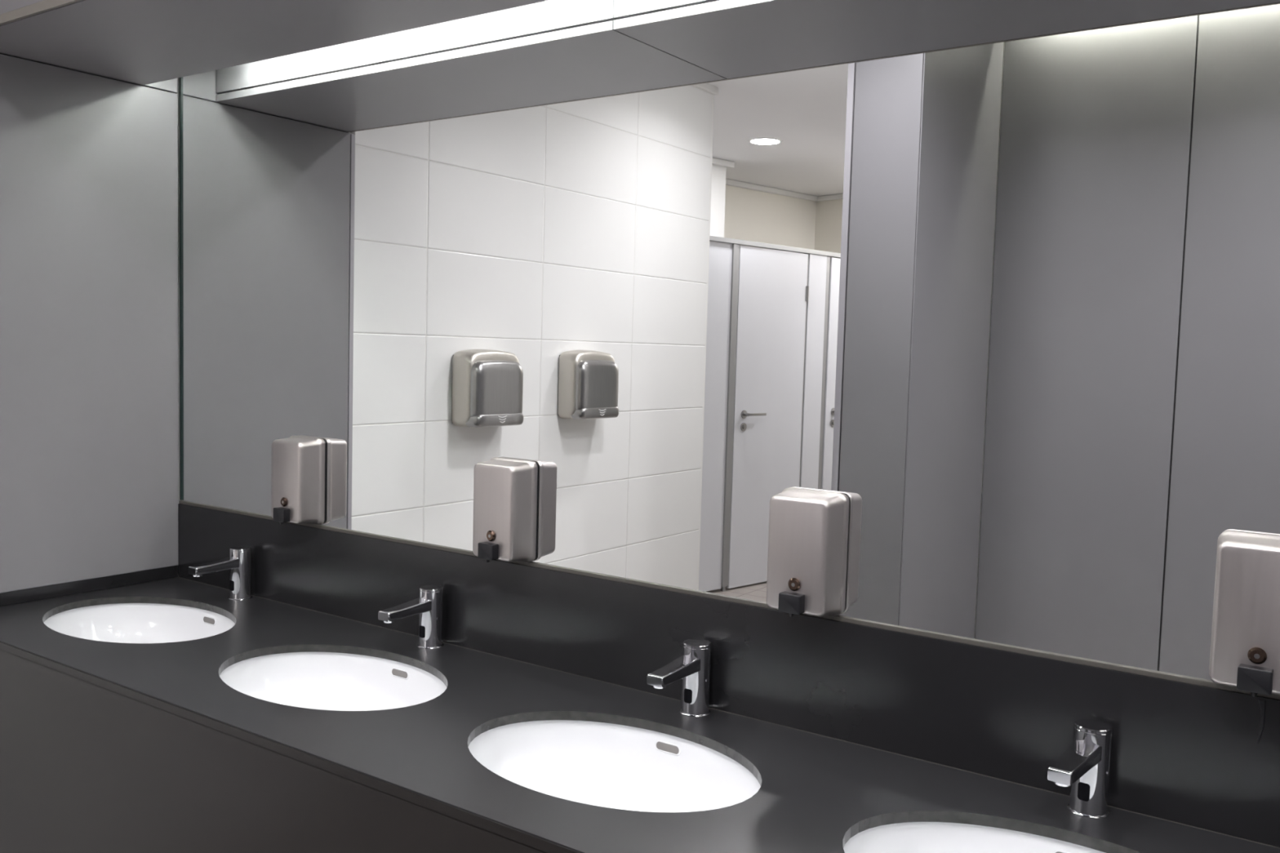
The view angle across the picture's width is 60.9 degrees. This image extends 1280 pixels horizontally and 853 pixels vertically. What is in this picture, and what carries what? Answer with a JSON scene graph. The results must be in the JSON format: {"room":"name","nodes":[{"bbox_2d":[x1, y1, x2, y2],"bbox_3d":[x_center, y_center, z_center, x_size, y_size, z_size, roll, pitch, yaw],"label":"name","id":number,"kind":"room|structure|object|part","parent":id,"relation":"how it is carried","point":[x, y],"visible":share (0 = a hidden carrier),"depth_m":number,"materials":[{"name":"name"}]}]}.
{"room":"public restroom","nodes":[
{"label":"public restroom","id":0,"kind":"room"},
{"bbox_2d":[0,92,178,607],"bbox_3d":[-1.519,-0.303,2.821,0.142,3.130,0.611,4,5,35],"label":"wall","id":1,"kind":"structure","parent":0,"point":[177,92],"depth_m":3.04,"materials":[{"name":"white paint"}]},
{"bbox_2d":[177,77,180,503],"bbox_3d":[0.291,-0.195,1.988,3.950,3.130,0.096,4,5,35],"label":"wall","id":2,"kind":"structure","parent":0,"point":[178,77],"depth_m":3.01,"materials":[{"name":"white paint"}]},
{"bbox_2d":[177,503,1279,847],"bbox_3d":[0.242,0.436,1.985,3.749,0.208,0.014,4,5,35],"label":"backsplash","id":3,"kind":"structure","parent":2,"relation":"attached to","point":[1205,757],"depth_m":1.92,"materials":[{"name":"black stone"}]},
{"bbox_2d":[179,0,1279,699],"bbox_3d":[0.264,-0.296,1.937,3.750,1.262,0.010,4,5,35],"label":"mirror","id":4,"kind":"object","parent":2,"relation":"attached to","point":[999,280],"visible":0.8,"depth_m":1.94,"materials":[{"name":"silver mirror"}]},
{"bbox_2d":[271,435,325,524],"bbox_3d":[-0.855,0.135,2.688,0.128,0.215,0.092,4,5,35],"label":"soap dispenser","id":5,"kind":"object","parent":4,"relation":"attached to","point":[298,462],"visible":1,"depth_m":2.66,"materials":[{"name":"silver metal"}]},
{"bbox_2d":[472,457,537,562],"bbox_3d":[-0.294,0.178,2.297,0.128,0.215,0.092,4,5,35],"label":"soap dispenser","id":6,"kind":"object","parent":4,"relation":"attached to","point":[505,489],"visible":1,"depth_m":2.27,"materials":[{"name":"metal"}]},
{"bbox_2d":[766,487,848,617],"bbox_3d":[0.283,0.222,1.893,0.128,0.215,0.092,4,5,35],"label":"soap dispenser","id":7,"kind":"object","parent":4,"relation":"attached to","point":[808,529],"visible":1,"depth_m":1.87,"materials":[{"name":"metal"}]},
{"bbox_2d":[1208,530,1279,697],"bbox_3d":[0.854,0.260,1.494,0.128,0.215,0.092,4,5,35],"label":"soap dispenser","id":8,"kind":"object","parent":4,"relation":"attached to","point":[1245,653],"visible":1,"depth_m":1.48,"materials":[{"name":"metal"}]},
{"bbox_3d":[-3.089,1.442,0.038,7.050,0.050,7.300,4,5,35],"label":"floor","id":9,"kind":"structure","parent":0,"visible":0},
{"bbox_2d":[0,641,579,852],"bbox_3d":[-0.111,0.980,1.539,3.746,0.828,0.068,4,5,35],"label":"panel","id":10,"kind":"object","parent":9,"relation":"on","point":[89,763],"visible":1,"depth_m":2.02,"materials":[{"name":"black laminate"}]},
{"bbox_2d":[0,577,1279,852],"bbox_3d":[0.061,0.562,1.741,3.750,0.017,0.626,4,5,35],"label":"countertop","id":11,"kind":"structure","parent":10,"relation":"on","point":[816,793],"depth_m":1.85,"materials":[{"name":"black stone"}]},
{"bbox_2d":[0,564,177,606],"bbox_3d":[-1.480,0.419,2.809,0.014,0.033,0.615,4,5,35],"label":"side upstand","id":12,"kind":"object","parent":11,"relation":"on","point":[17,597],"visible":1,"depth_m":2.84,"materials":[{"name":"black stone"}]},
{"bbox_2d":[44,603,235,643],"bbox_3d":[-1.199,0.554,2.609,0.589,0.157,0.424,4,5,35],"label":"sink","id":13,"kind":"object","parent":11,"relation":"in","point":[121,623],"visible":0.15,"depth_m":2.80,"materials":[{"name":"white ceramic"}]},
{"bbox_2d":[187,546,253,600],"bbox_3d":[-1.070,0.383,2.785,0.060,0.132,0.169,4,5,35],"label":"faucet","id":14,"kind":"object","parent":11,"relation":"on","point":[238,562],"visible":1,"depth_m":2.81,"materials":[{"name":"silver metal"}]},
{"bbox_3d":[-1.079,0.354,2.769,0.040,0.028,0.135,4,5,35],"label":"spout","id":15,"kind":"part","parent":14,"relation":"part of","materials":[{"name":"silver metal"}]},
{"bbox_2d":[219,652,446,711],"bbox_3d":[-0.626,0.598,2.209,0.589,0.157,0.424,4,5,35],"label":"sink","id":16,"kind":"object","parent":11,"relation":"in","point":[322,681],"visible":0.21,"depth_m":2.39,"materials":[{"name":"white ceramic"}]},
{"bbox_2d":[377,585,444,648],"bbox_3d":[-0.499,0.426,2.386,0.060,0.132,0.169,4,5,35],"label":"faucet","id":17,"kind":"object","parent":11,"relation":"on","point":[428,605],"visible":1,"depth_m":2.41,"materials":[{"name":"silver metal"}]},
{"bbox_3d":[-0.508,0.397,2.370,0.040,0.028,0.135,4,5,35],"label":"spout","id":18,"kind":"part","parent":17,"relation":"part of","materials":[{"name":"silver metal"}]},
{"bbox_2d":[467,720,760,813],"bbox_3d":[-0.054,0.641,1.810,0.589,0.157,0.424,4,5,35],"label":"sink","id":19,"kind":"object","parent":11,"relation":"in","point":[593,763],"visible":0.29,"depth_m":1.98,"materials":[{"name":"white ceramic"}]},
{"bbox_2d":[646,639,711,717],"bbox_3d":[0.073,0.470,1.987,0.060,0.132,0.169,4,5,35],"label":"faucet","id":20,"kind":"object","parent":11,"relation":"on","point":[693,667],"visible":1,"depth_m":2.01,"materials":[{"name":"silver metal"}]},
{"bbox_3d":[0.064,0.441,1.971,0.040,0.028,0.135,4,5,35],"label":"spout","id":21,"kind":"part","parent":20,"relation":"part of","materials":[{"name":"silver metal"}]},
{"bbox_2d":[178,577,1279,848],"bbox_3d":[0.235,0.541,1.988,3.746,0.001,0.001,4,5,35],"label":"sealant","id":22,"kind":"object","parent":11,"relation":"on","point":[179,577],"visible":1,"depth_m":1.93,"materials":[{"name":"grey silicone"}]},
{"bbox_2d":[843,822,1104,852],"bbox_3d":[0.519,0.685,1.410,0.589,0.157,0.424,4,5,35],"label":"sink","id":23,"kind":"object","parent":11,"relation":"in","point":[911,837],"visible":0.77,"depth_m":1.62,"materials":[{"name":"white ceramic"}]},
{"bbox_2d":[1047,719,1111,818],"bbox_3d":[0.641,0.513,1.591,0.060,0.132,0.169,5,5,40],"label":"faucet","id":24,"kind":"object","parent":11,"relation":"on","point":[1084,766],"visible":1,"depth_m":1.61,"materials":[{"name":"silver metal"}]},
{"bbox_3d":[0.631,0.484,1.576,0.040,0.028,0.135,5,5,40],"label":"spout","id":25,"kind":"part","parent":24,"relation":"part of","materials":[{"name":"silver metal"}]},
{"bbox_3d":[-2.311,-0.066,1.696,0.160,2.770,2.158,4,5,35],"label":"wall","id":26,"kind":"structure","parent":0,"visible":0},
{"bbox_2d":[0,52,177,93],"bbox_3d":[-1.430,-0.965,2.731,0.012,0.132,0.578,4,5,35],"label":"wall panel","id":27,"kind":"object","parent":26,"relation":"attached to","point":[171,85],"visible":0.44,"depth_m":2.93,"materials":[{"name":"grey laminate"}]},
{"bbox_2d":[0,53,178,593],"bbox_3d":[-1.456,-0.249,2.775,0.018,1.305,0.602,4,5,35],"label":"wall panel","id":28,"kind":"object","parent":26,"relation":"attached to","point":[89,476],"visible":1,"depth_m":2.80,"materials":[{"name":"grey laminate"}]},
{"bbox_3d":[-3.234,-1.354,-0.475,7.050,0.050,6.724,4,5,35],"label":"ceiling","id":29,"kind":"structure","parent":0,"visible":0},
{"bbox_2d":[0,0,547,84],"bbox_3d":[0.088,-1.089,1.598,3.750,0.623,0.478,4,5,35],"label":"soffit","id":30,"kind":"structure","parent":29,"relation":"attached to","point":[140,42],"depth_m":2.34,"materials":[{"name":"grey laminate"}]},
{"bbox_3d":[-0.055,-0.778,1.426,3.747,0.019,0.007,4,5,35],"label":"edge trim","id":31,"kind":"part","parent":30,"relation":"part of","materials":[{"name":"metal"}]}
]}

